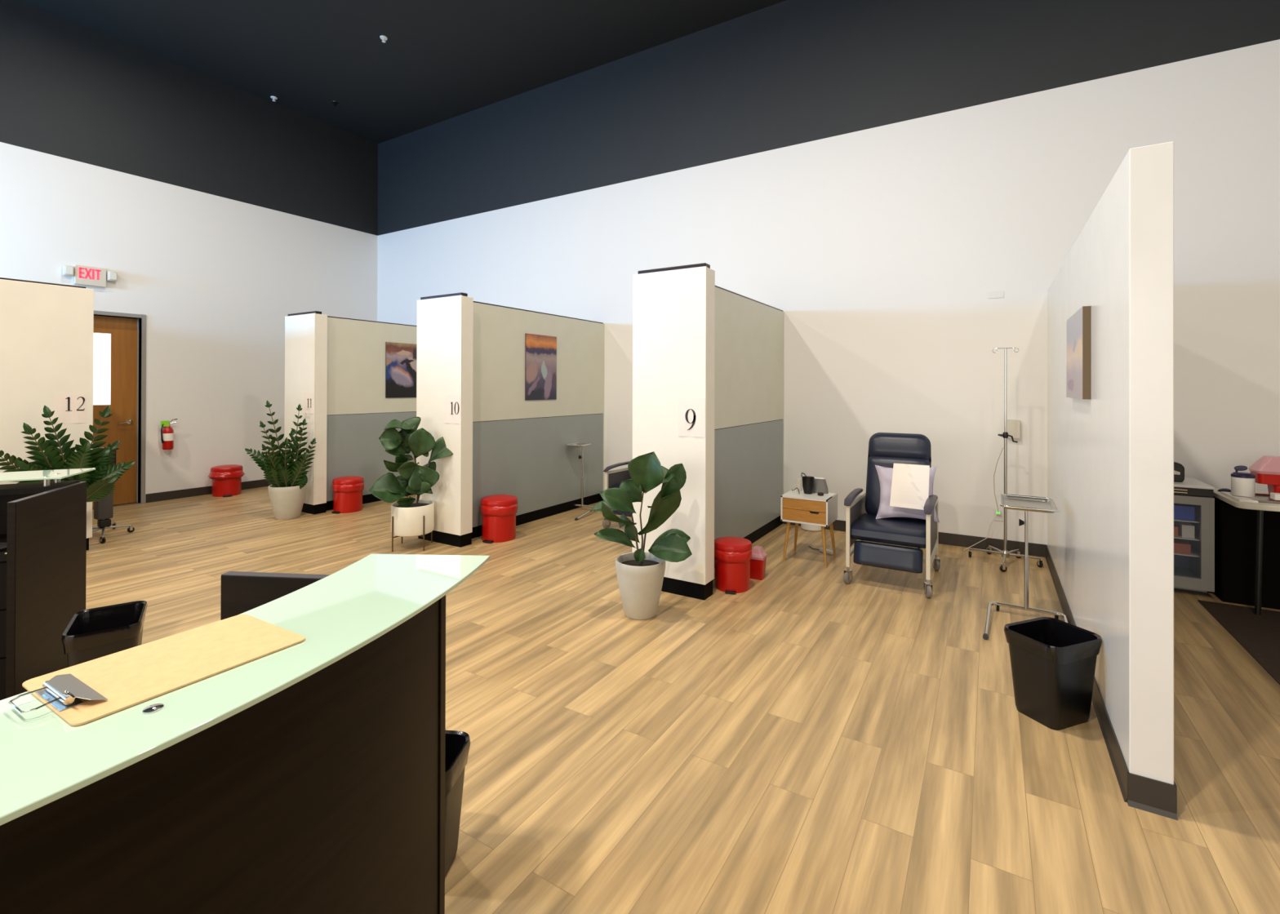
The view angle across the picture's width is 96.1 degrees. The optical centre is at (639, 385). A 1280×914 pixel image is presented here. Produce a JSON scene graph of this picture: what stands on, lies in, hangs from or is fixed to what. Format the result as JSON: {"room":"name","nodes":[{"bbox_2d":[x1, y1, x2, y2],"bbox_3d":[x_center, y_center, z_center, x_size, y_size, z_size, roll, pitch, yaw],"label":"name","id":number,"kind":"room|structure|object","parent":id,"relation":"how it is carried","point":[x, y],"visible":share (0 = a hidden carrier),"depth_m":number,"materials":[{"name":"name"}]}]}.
{"room":"infusion clinic","nodes":[
{"label":"infusion clinic","id":0,"kind":"room"},
{"bbox_2d":[0,0,377,502],"bbox_3d":[-8.025,-1.390,4.667,0.150,5.764,13.150,0,0,31],"label":"wall","id":1,"kind":"structure","parent":0,"point":[222,212],"depth_m":7.68,"materials":[{"name":"white paint"}]},
{"bbox_2d":[62,264,117,287],"bbox_3d":[-6.553,-1.299,6.864,0.077,0.225,0.481,0,0,31],"label":"exit sign","id":2,"kind":"object","parent":1,"relation":"attached to","point":[82,275],"visible":1,"depth_m":6.84,"materials":[{"name":"beige plastic"}]},
{"bbox_2d":[92,310,146,510],"bbox_3d":[-6.656,0.302,6.907,0.162,2.403,1.105,0,0,31],"label":"door","id":3,"kind":"structure","parent":1,"relation":"in","point":[116,368],"depth_m":7.22,"materials":[{"name":"brown wood"}]},
{"bbox_2d":[160,418,177,449],"bbox_3d":[-6.141,0.638,7.481,0.143,0.398,0.177,0,0,31],"label":"fire extinguisher","id":4,"kind":"object","parent":1,"relation":"attached to","point":[167,433],"visible":1,"depth_m":7.43,"materials":[{"name":"red metal"}]},
{"bbox_2d":[145,479,270,502],"bbox_3d":[-8.007,1.436,4.551,0.006,0.112,12.994,0,0,31],"label":"baseboard","id":5,"kind":"structure","parent":1,"relation":"attached to","point":[154,497],"depth_m":7.75,"materials":[{"name":"brown rubber"}]},
{"bbox_2d":[17,0,785,143],"bbox_3d":[-1.629,-4.316,0.699,15.500,0.100,13.400,0,0,31],"label":"ceiling","id":6,"kind":"structure","parent":0,"point":[439,60],"depth_m":7.11,"materials":[{"name":"grey paint"}]},
{"bbox_2d":[270,95,277,101],"bbox_3d":[-5.411,-4.226,8.505,0.090,0.052,0.090,0,0,31],"label":"sprinkler","id":7,"kind":"object","parent":6,"relation":"attached to","point":[274,98],"visible":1,"depth_m":8.49,"materials":[{"name":"white metal"}]},
{"bbox_2d":[331,100,338,106],"bbox_3d":[-4.578,-4.223,8.641,0.090,0.052,0.090,0,0,31],"label":"sprinkler","id":8,"kind":"object","parent":6,"relation":"attached to","point":[335,103],"visible":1,"depth_m":8.62,"materials":[{"name":"black metal"}]},
{"bbox_2d":[379,35,387,42],"bbox_3d":[-3.133,-4.224,7.036,0.090,0.052,0.090,0,0,31],"label":"sprinkler","id":9,"kind":"object","parent":6,"relation":"attached to","point":[383,37],"visible":1,"depth_m":7.02,"materials":[{"name":"white metal"}]},
{"bbox_2d":[85,486,1279,913],"bbox_3d":[-1.646,1.548,0.680,15.500,0.100,13.400,0,0,31],"label":"floor","id":10,"kind":"structure","parent":0,"point":[805,740],"depth_m":2.46,"materials":[{"name":"wood"}]},
{"bbox_2d":[0,277,93,551],"bbox_3d":[-6.775,0.299,4.429,2.196,2.392,3.259,0,0,31],"label":"wall","id":11,"kind":"structure","parent":10,"relation":"on","point":[46,329],"depth_m":4.95,"materials":[{"name":"white paint"}]},
{"bbox_2d":[53,395,86,424],"bbox_3d":[-5.066,0.215,5.119,0.006,0.255,0.216,0,0,31],"label":"paper","id":12,"kind":"object","parent":11,"relation":"attached to","point":[69,409],"visible":0.99,"depth_m":5.12,"materials":[{"name":"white paper"}]},
{"bbox_2d":[0,467,95,700],"bbox_3d":[-3.621,0.980,2.315,0.918,1.034,2.128,0,0,41],"label":"reception desk","id":13,"kind":"object","parent":10,"relation":"on","point":[43,525],"visible":0.93,"depth_m":2.78,"materials":[{"name":"brown laminate"}]},
{"bbox_2d":[0,542,7,551],"bbox_3d":[-3.030,0.763,2.703,0.160,0.014,0.120,0,0,-4],"label":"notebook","id":14,"kind":"object","parent":13,"relation":"on","point":[2,545],"visible":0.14,"depth_m":2.68,"materials":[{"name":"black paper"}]},
{"bbox_2d":[0,404,135,502],"bbox_3d":[-4.837,0.835,4.867,0.864,1.334,0.407,0,0,-40],"label":"potted plant","id":15,"kind":"object","parent":10,"relation":"on","point":[100,482],"visible":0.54,"depth_m":4.86,"materials":[{"name":"green plant"}]},
{"bbox_2d":[61,600,147,667],"bbox_3d":[-2.510,1.298,2.711,0.268,0.408,0.377,0,0,-37],"label":"trash can","id":16,"kind":"object","parent":10,"relation":"on","point":[91,634],"visible":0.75,"depth_m":2.64,"materials":[{"name":"black plastic"}]},
{"bbox_2d":[92,447,134,543],"bbox_3d":[-5.333,1.063,5.659,0.674,0.880,0.564,0,0,31],"label":"stand","id":17,"kind":"object","parent":10,"relation":"on","point":[103,509],"visible":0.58,"depth_m":5.68,"materials":[{"name":"metal"}]},
{"bbox_2d":[208,464,244,497],"bbox_3d":[-5.684,1.308,7.913,0.416,0.404,0.408,0,0,-37],"label":"waste bin","id":18,"kind":"object","parent":10,"relation":"on","point":[226,479],"visible":1,"depth_m":7.79,"materials":[{"name":"plastic"}]},
{"bbox_2d":[0,554,489,913],"bbox_3d":[-1.173,0.982,0.704,0.899,1.034,2.311,0,0,31],"label":"reception desk","id":19,"kind":"object","parent":10,"relation":"on","point":[308,776],"visible":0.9,"depth_m":0.98,"materials":[{"name":"brown laminate"}]},
{"bbox_2d":[8,614,305,726],"bbox_3d":[-0.800,0.463,0.969,0.229,0.046,0.352,0,0,30],"label":"clipboard","id":20,"kind":"object","parent":19,"relation":"on","point":[86,692],"visible":1,"depth_m":0.95,"materials":[{"name":"wood"}]},
{"bbox_2d":[244,400,316,519],"bbox_3d":[-4.025,0.840,6.488,0.654,1.340,0.453,0,0,-44],"label":"potted plant","id":21,"kind":"object","parent":10,"relation":"on","point":[287,488],"visible":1,"depth_m":6.45,"materials":[{"name":"green plant"}]},
{"bbox_2d":[331,475,364,513],"bbox_3d":[-3.516,1.311,6.935,0.347,0.404,0.344,0,0,-26],"label":"waste bin","id":22,"kind":"object","parent":10,"relation":"on","point":[348,490],"visible":1,"depth_m":6.80,"materials":[{"name":"plastic"}]},
{"bbox_2d":[284,311,417,514],"bbox_3d":[-3.422,0.328,7.924,0.649,2.377,2.482,0,0,31],"label":"wall","id":23,"kind":"structure","parent":10,"relation":"on","point":[341,361],"depth_m":7.06,"materials":[{"name":"white paint"}]},
{"bbox_2d":[303,392,314,413],"bbox_3d":[-3.886,0.212,6.751,0.212,0.245,0.006,0,0,31],"label":"paper","id":24,"kind":"object","parent":23,"relation":"attached to","point":[308,397],"visible":1,"depth_m":6.75,"materials":[{"name":"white paper"}]},
{"bbox_2d":[385,342,417,398],"bbox_3d":[-3.209,-0.198,7.801,0.012,0.738,0.527,0,0,31],"label":"print","id":25,"kind":"object","parent":23,"relation":"attached to","point":[400,357],"visible":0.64,"depth_m":7.76,"materials":[{"name":"paper"}]},
{"bbox_2d":[368,417,453,551],"bbox_3d":[-2.094,0.905,5.381,0.808,1.212,0.382,0,0,-32],"label":"potted plant","id":26,"kind":"object","parent":10,"relation":"on","point":[411,517],"visible":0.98,"depth_m":5.27,"materials":[{"name":"green plant"}]},
{"bbox_2d":[444,730,470,877],"bbox_3d":[-0.692,1.320,1.786,0.286,0.368,0.227,0,0,5],"label":"waste bin","id":27,"kind":"object","parent":10,"relation":"on","point":[457,745],"visible":0.31,"depth_m":1.79,"materials":[{"name":"black plastic"}]},
{"bbox_2d":[480,494,518,542],"bbox_3d":[-1.394,1.307,5.689,0.362,0.416,0.359,0,0,-26],"label":"waste bin","id":28,"kind":"object","parent":10,"relation":"on","point":[498,512],"visible":1,"depth_m":5.55,"materials":[{"name":"plastic"}]},
{"bbox_2d":[416,292,604,547],"bbox_3d":[-1.276,0.330,6.589,0.634,2.377,2.530,0,0,31],"label":"wall","id":29,"kind":"structure","parent":10,"relation":"on","point":[504,442],"depth_m":6.03,"materials":[{"name":"white paint"}]},
{"bbox_2d":[444,395,460,423],"bbox_3d":[-1.758,0.227,5.399,0.212,0.268,0.006,0,0,31],"label":"paper","id":30,"kind":"object","parent":29,"relation":"attached to","point":[452,402],"visible":1,"depth_m":5.40,"materials":[{"name":"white paper"}]},
{"bbox_2d":[524,333,556,399],"bbox_3d":[-1.116,-0.198,6.511,0.012,0.732,0.520,0,0,31],"label":"print","id":31,"kind":"object","parent":29,"relation":"attached to","point":[540,351],"visible":1,"depth_m":6.49},
{"bbox_2d":[565,442,593,520],"bbox_3d":[-0.810,1.113,6.766,0.456,0.816,0.585,0,0,23],"label":"stand","id":32,"kind":"object","parent":10,"relation":"on","point":[575,444],"visible":0.73,"depth_m":6.98,"materials":[{"name":"metal"}]},
{"bbox_2d":[565,442,591,447],"bbox_3d":[-0.739,0.731,6.900,0.250,0.050,0.301,0,0,31],"label":"tray","id":33,"kind":"object","parent":32,"relation":"on","point":[576,444],"depth_m":6.88,"materials":[{"name":"silver metal"}]},
{"bbox_2d":[602,461,631,528],"bbox_3d":[0.078,0.962,6.239,0.618,1.117,0.809,0,0,35],"label":"recliner","id":34,"kind":"object","parent":10,"relation":"on","point":[613,478],"visible":0.09,"depth_m":6.17,"materials":[{"name":"black leather"}]},
{"bbox_2d":[609,483,620,488],"bbox_3d":[0.039,1.131,6.184,0.524,0.128,0.568,0,0,35],"label":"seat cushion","id":35,"kind":"object","parent":34,"relation":"on","point":[611,485],"depth_m":6.14,"materials":[{"name":"blue leather"}]},
{"bbox_2d":[589,451,692,620],"bbox_3d":[0.004,0.972,3.783,0.666,1.081,0.366,0,0,1],"label":"potted plant","id":36,"kind":"object","parent":10,"relation":"on","point":[640,574],"visible":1,"depth_m":3.71,"materials":[{"name":"green plant"}]},
{"bbox_2d":[631,262,784,600],"bbox_3d":[0.863,0.331,5.277,0.606,2.377,2.546,0,0,31],"label":"wall","id":37,"kind":"structure","parent":10,"relation":"on","point":[693,336],"depth_m":4.29,"materials":[{"name":"white paint"}]},
{"bbox_2d":[678,397,705,437],"bbox_3d":[0.365,0.229,4.087,0.212,0.276,0.006,0,0,31],"label":"paper","id":38,"kind":"object","parent":37,"relation":"attached to","point":[691,411],"visible":1,"depth_m":4.09,"materials":[{"name":"white paper"}]},
{"bbox_2d":[714,537,751,594],"bbox_3d":[0.693,1.337,4.319,0.287,0.358,0.285,0,0,-32],"label":"waste bin","id":39,"kind":"object","parent":10,"relation":"on","point":[732,555],"visible":0.91,"depth_m":4.21,"materials":[{"name":"plastic"}]},
{"bbox_2d":[750,546,767,580],"bbox_3d":[0.925,1.400,4.537,0.128,0.235,0.138,0,0,26],"label":"sharps container","id":40,"kind":"object","parent":10,"relation":"on","point":[757,562],"visible":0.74,"depth_m":4.49,"materials":[{"name":"red plastic"}]},
{"bbox_2d":[780,488,837,568],"bbox_3d":[1.478,1.238,5.019,0.399,0.567,0.360,0,0,31],"label":"nightstand","id":41,"kind":"object","parent":10,"relation":"on","point":[814,509],"visible":0.98,"depth_m":4.90,"materials":[{"name":"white wood"}]},
{"bbox_2d":[796,478,801,491],"bbox_3d":[1.434,0.901,5.188,0.040,0.110,0.016,0,0,31],"label":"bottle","id":42,"kind":"object","parent":41,"relation":"on","point":[798,481],"visible":0.97,"depth_m":5.18,"materials":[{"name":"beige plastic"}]},
{"bbox_2d":[800,472,814,494],"bbox_3d":[1.481,0.865,5.066,0.105,0.181,0.105,0,0,-25],"label":"cup","id":43,"kind":"object","parent":41,"relation":"on","point":[807,482],"visible":1,"depth_m":5.03,"materials":[{"name":"plastic"}]},
{"bbox_2d":[812,476,828,493],"bbox_3d":[1.581,0.890,5.122,0.185,0.132,0.070,0,0,31],"label":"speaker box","id":44,"kind":"object","parent":41,"relation":"on","point":[820,483],"visible":0.59,"depth_m":5.08,"materials":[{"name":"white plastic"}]},
{"bbox_2d":[817,492,823,496],"bbox_3d":[1.562,0.944,4.976,0.050,0.024,0.050,0,0,31],"label":"tin","id":45,"kind":"object","parent":41,"relation":"on","point":[820,494],"visible":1,"depth_m":4.96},
{"bbox_2d":[800,524,821,531],"bbox_3d":[1.820,1.469,6.088,0.242,0.112,0.242,0,0,31],"label":"tub","id":46,"kind":"object","parent":10,"relation":"on","point":[804,526],"visible":0.42,"depth_m":5.99,"materials":[{"name":"plastic"}]},
{"bbox_2d":[808,546,833,555],"bbox_3d":[1.654,1.508,5.284,0.047,0.028,0.292,0,0,-33],"label":"power strip","id":47,"kind":"object","parent":10,"relation":"on","point":[828,551],"visible":0.83,"depth_m":5.20,"materials":[{"name":"white plastic"}]},
{"bbox_2d":[843,432,940,598],"bbox_3d":[2.011,0.962,4.559,0.618,1.117,0.809,0,0,31],"label":"recliner","id":48,"kind":"object","parent":10,"relation":"on","point":[885,449],"visible":0.76,"depth_m":4.39,"materials":[{"name":"blue leather"}]},
{"bbox_2d":[850,513,925,548],"bbox_3d":[1.976,1.131,4.501,0.524,0.128,0.568,0,0,31],"label":"seat cushion","id":49,"kind":"object","parent":48,"relation":"on","point":[902,531],"depth_m":4.33,"materials":[{"name":"blue leather"}]},
{"bbox_2d":[875,465,939,523],"bbox_3d":[2.122,0.861,4.587,0.480,0.441,0.179,0,0,28],"label":"pillow","id":50,"kind":"object","parent":48,"relation":"on","point":[885,474],"visible":0.45,"depth_m":4.59,"materials":[{"name":"white fabric"}]},
{"bbox_2d":[889,463,929,510],"bbox_3d":[2.091,0.787,4.466,0.278,0.339,0.055,0,0,31],"label":"paper sheet","id":51,"kind":"object","parent":48,"relation":"on","point":[910,482],"visible":0.97,"depth_m":4.46,"materials":[{"name":"white paper"}]},
{"bbox_2d":[968,347,1043,572],"bbox_3d":[3.145,0.605,4.950,0.453,1.841,0.514,0,0,-4],"label":"pole","id":52,"kind":"object","parent":10,"relation":"on","point":[1005,553],"visible":0.97,"depth_m":4.88,"materials":[{"name":"metal"}]},
{"bbox_2d":[964,447,1003,550],"bbox_3d":[3.065,1.029,5.146,0.305,0.989,0.405,0,0,31],"label":"power cable","id":53,"kind":"object","parent":52,"relation":"attached to","point":[1002,447],"visible":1,"depth_m":5.24,"materials":[{"name":"beige plastic"}]},
{"bbox_2d":[982,493,1069,639],"bbox_3d":[2.407,1.129,3.588,0.456,0.780,0.645,0,0,31],"label":"stand","id":54,"kind":"object","parent":10,"relation":"on","point":[1015,502],"visible":0.93,"depth_m":3.76,"materials":[{"name":"metal"}]},
{"bbox_2d":[999,493,1060,513],"bbox_3d":[2.465,0.764,3.660,0.305,0.050,0.465,0,0,31],"label":"tray","id":55,"kind":"object","parent":54,"relation":"on","point":[1015,502],"depth_m":3.70,"materials":[{"name":"silver metal"}]},
{"bbox_2d":[1004,617,1102,730],"bbox_3d":[1.891,1.323,2.642,0.338,0.383,0.263,0,0,-21],"label":"trash can","id":56,"kind":"object","parent":10,"relation":"on","point":[1053,661],"visible":1,"depth_m":2.56,"materials":[{"name":"black plastic"}]},
{"bbox_2d":[1173,476,1214,595],"bbox_3d":[4.026,1.127,4.446,0.478,0.798,0.530,0,0,31],"label":"mini fridge","id":57,"kind":"object","parent":10,"relation":"on","point":[1194,572],"visible":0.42,"depth_m":4.17,"materials":[{"name":"grey metal"}]},
{"bbox_2d":[1173,524,1177,537],"bbox_3d":[4.014,1.093,4.378,0.080,0.073,0.200,0,0,31],"label":"carton","id":58,"kind":"object","parent":57,"relation":"in","point":[1175,528],"visible":0.24,"depth_m":4.28,"materials":[{"name":"red cardboard"}]},
{"bbox_2d":[1173,462,1184,482],"bbox_3d":[4.006,0.649,4.382,0.192,0.158,0.104,0,0,31],"label":"case","id":59,"kind":"object","parent":57,"relation":"on","point":[1179,469],"visible":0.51,"depth_m":4.31,"materials":[{"name":"plastic"}]},
{"bbox_2d":[1173,538,1191,554],"bbox_3d":[4.026,1.213,4.369,0.190,0.073,0.200,0,0,31],"label":"carton","id":60,"kind":"object","parent":57,"relation":"on","point":[1180,546],"visible":0.36,"depth_m":4.27,"materials":[{"name":"red cardboard"}]},
{"bbox_2d":[1173,503,1194,520],"bbox_3d":[4.014,0.948,4.407,0.290,0.103,0.250,0,0,31],"label":"carton","id":61,"kind":"object","parent":57,"relation":"on","point":[1181,512],"visible":0.34,"depth_m":4.26,"materials":[{"name":"blue cardboard"}]},
{"bbox_2d":[1174,520,1194,538],"bbox_3d":[4.095,1.083,4.328,0.070,0.093,0.200,0,0,31],"label":"carton","id":62,"kind":"object","parent":57,"relation":"on","point":[1185,530],"visible":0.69,"depth_m":4.25,"materials":[{"name":"cardboard"}]},
{"bbox_2d":[1173,515,1199,523],"bbox_3d":[4.030,1.003,4.450,0.410,0.006,0.400,0,0,31],"label":"shelf","id":63,"kind":"object","parent":57,"relation":"attached to","point":[1196,517],"depth_m":4.25,"materials":[{"name":"white plastic"}]},
{"bbox_2d":[1173,533,1199,541],"bbox_3d":[4.030,1.133,4.450,0.410,0.006,0.400,0,0,31],"label":"shelf","id":64,"kind":"object","parent":57,"relation":"attached to","point":[1196,535],"depth_m":4.25,"materials":[{"name":"white plastic"}]},
{"bbox_2d":[1173,546,1199,557],"bbox_3d":[4.029,1.253,4.449,0.410,0.006,0.400,0,0,31],"label":"shelf","id":65,"kind":"object","parent":57,"relation":"attached to","point":[1194,550],"depth_m":4.26,"materials":[{"name":"white plastic"}]},
{"bbox_2d":[1197,600,1279,684],"bbox_3d":[4.427,1.519,2.807,2.140,0.006,1.650,0,0,31],"label":"floor mat","id":66,"kind":"object","parent":10,"relation":"on","point":[1259,635],"visible":1,"depth_m":3.57,"materials":[{"name":"black rubber"}]},
{"bbox_2d":[1213,488,1279,615],"bbox_3d":[4.891,1.154,3.626,1.800,0.746,0.730,0,0,31],"label":"folding table","id":67,"kind":"object","parent":66,"relation":"on","point":[1260,507],"visible":0.54,"depth_m":3.80,"materials":[{"name":"beige plastic"}]},
{"bbox_2d":[1217,488,1231,492],"bbox_3d":[4.288,0.769,4.212,0.091,0.024,0.070,0,0,31],"label":"glove","id":68,"kind":"object","parent":67,"relation":"on","point":[1224,490],"visible":0.84,"depth_m":4.20,"materials":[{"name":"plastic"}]},
{"bbox_2d":[1221,491,1258,502],"bbox_3d":[4.138,0.774,3.976,0.090,0.012,0.360,0,0,31],"label":"paper stack","id":69,"kind":"object","parent":67,"relation":"on","point":[1241,499],"visible":0.8,"depth_m":3.90,"materials":[{"name":"white paper"}]},
{"bbox_2d":[1231,465,1255,497],"bbox_3d":[4.170,0.662,3.980,0.118,0.204,0.118,0,0,31],"label":"wipes canister","id":70,"kind":"object","parent":69,"relation":"on","point":[1242,484],"visible":1,"depth_m":3.94,"materials":[{"name":"white plastic"}]},
{"bbox_2d":[1247,493,1279,503],"bbox_3d":[4.443,0.772,3.813,0.630,0.014,0.350,0,0,31],"label":"steel tray","id":71,"kind":"object","parent":67,"relation":"on","point":[1264,498],"visible":0.46,"depth_m":3.93,"materials":[{"name":"silver metal"}]},
{"bbox_2d":[1248,455,1279,495],"bbox_3d":[4.419,0.630,3.946,0.312,0.270,0.180,0,0,31],"label":"sharps container","id":72,"kind":"object","parent":71,"relation":"on","point":[1266,470],"visible":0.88,"depth_m":3.94,"materials":[{"name":"plastic"}]},
{"bbox_2d":[1270,492,1279,500],"bbox_3d":[4.265,0.745,3.828,0.080,0.039,0.080,0,0,31],"label":"carton","id":73,"kind":"object","parent":71,"relation":"on","point":[1276,496],"visible":1,"depth_m":3.82,"materials":[{"name":"cardboard"}]},
{"bbox_2d":[1213,497,1279,609],"bbox_3d":[4.477,1.181,4.101,0.600,0.690,0.490,0,0,31],"label":"cabinet","id":74,"kind":"object","parent":10,"relation":"on","point":[1235,528],"visible":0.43,"depth_m":3.99,"materials":[{"name":"black wood"}]},
{"bbox_2d":[377,0,1279,545],"bbox_3d":[1.825,-1.356,6.279,15.000,5.764,0.150,0,0,31],"label":"wall","id":75,"kind":"structure","parent":0,"point":[866,173],"depth_m":5.74,"materials":[{"name":"white paint"}]},
{"bbox_2d":[782,520,1046,557],"bbox_3d":[1.776,1.470,6.203,15.000,0.112,0.006,0,0,31],"label":"baseboard","id":76,"kind":"structure","parent":75,"relation":"attached to","point":[962,540],"depth_m":5.36,"materials":[{"name":"brown rubber"}]},
{"bbox_2d":[987,291,1004,298],"bbox_3d":[3.278,-0.831,5.300,0.125,0.060,0.006,0,0,31],"label":"wall plate","id":77,"kind":"object","parent":75,"relation":"attached to","point":[994,294],"visible":1,"depth_m":5.30,"materials":[{"name":"white plastic"}]},
{"bbox_2d":[993,507,1003,521],"bbox_3d":[3.283,1.189,5.269,0.075,0.115,0.037,0,0,31],"label":"wall outlet","id":78,"kind":"object","parent":75,"relation":"attached to","point":[1000,516],"visible":1,"depth_m":5.28,"materials":[{"name":"white plastic"}]},
{"bbox_2d":[1006,419,1020,438],"bbox_3d":[3.378,0.397,5.207,0.100,0.165,0.050,0,0,31],"label":"holder","id":79,"kind":"object","parent":75,"relation":"attached to","point":[1013,426],"visible":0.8,"depth_m":5.18,"materials":[{"name":"beige plastic"}]},
{"bbox_2d":[1047,141,1173,785],"bbox_3d":[2.747,0.334,3.567,0.121,2.371,3.549,0,0,31],"label":"wall","id":80,"kind":"structure","parent":0,"point":[1110,454],"depth_m":2.15,"materials":[{"name":"paint"}]},
{"bbox_2d":[1066,306,1091,399],"bbox_3d":[2.429,-0.160,3.195,0.034,0.468,0.720,0,0,31],"label":"print","id":81,"kind":"object","parent":80,"relation":"attached to","point":[1078,326],"visible":1,"depth_m":2.99},
{"bbox_2d":[1045,545,1177,821],"bbox_3d":[2.729,1.465,3.549,0.141,0.110,3.549,0,0,31],"label":"baseboard","id":82,"kind":"structure","parent":80,"relation":"attached to","point":[1140,793],"depth_m":2.10,"materials":[{"name":"brown rubber"}]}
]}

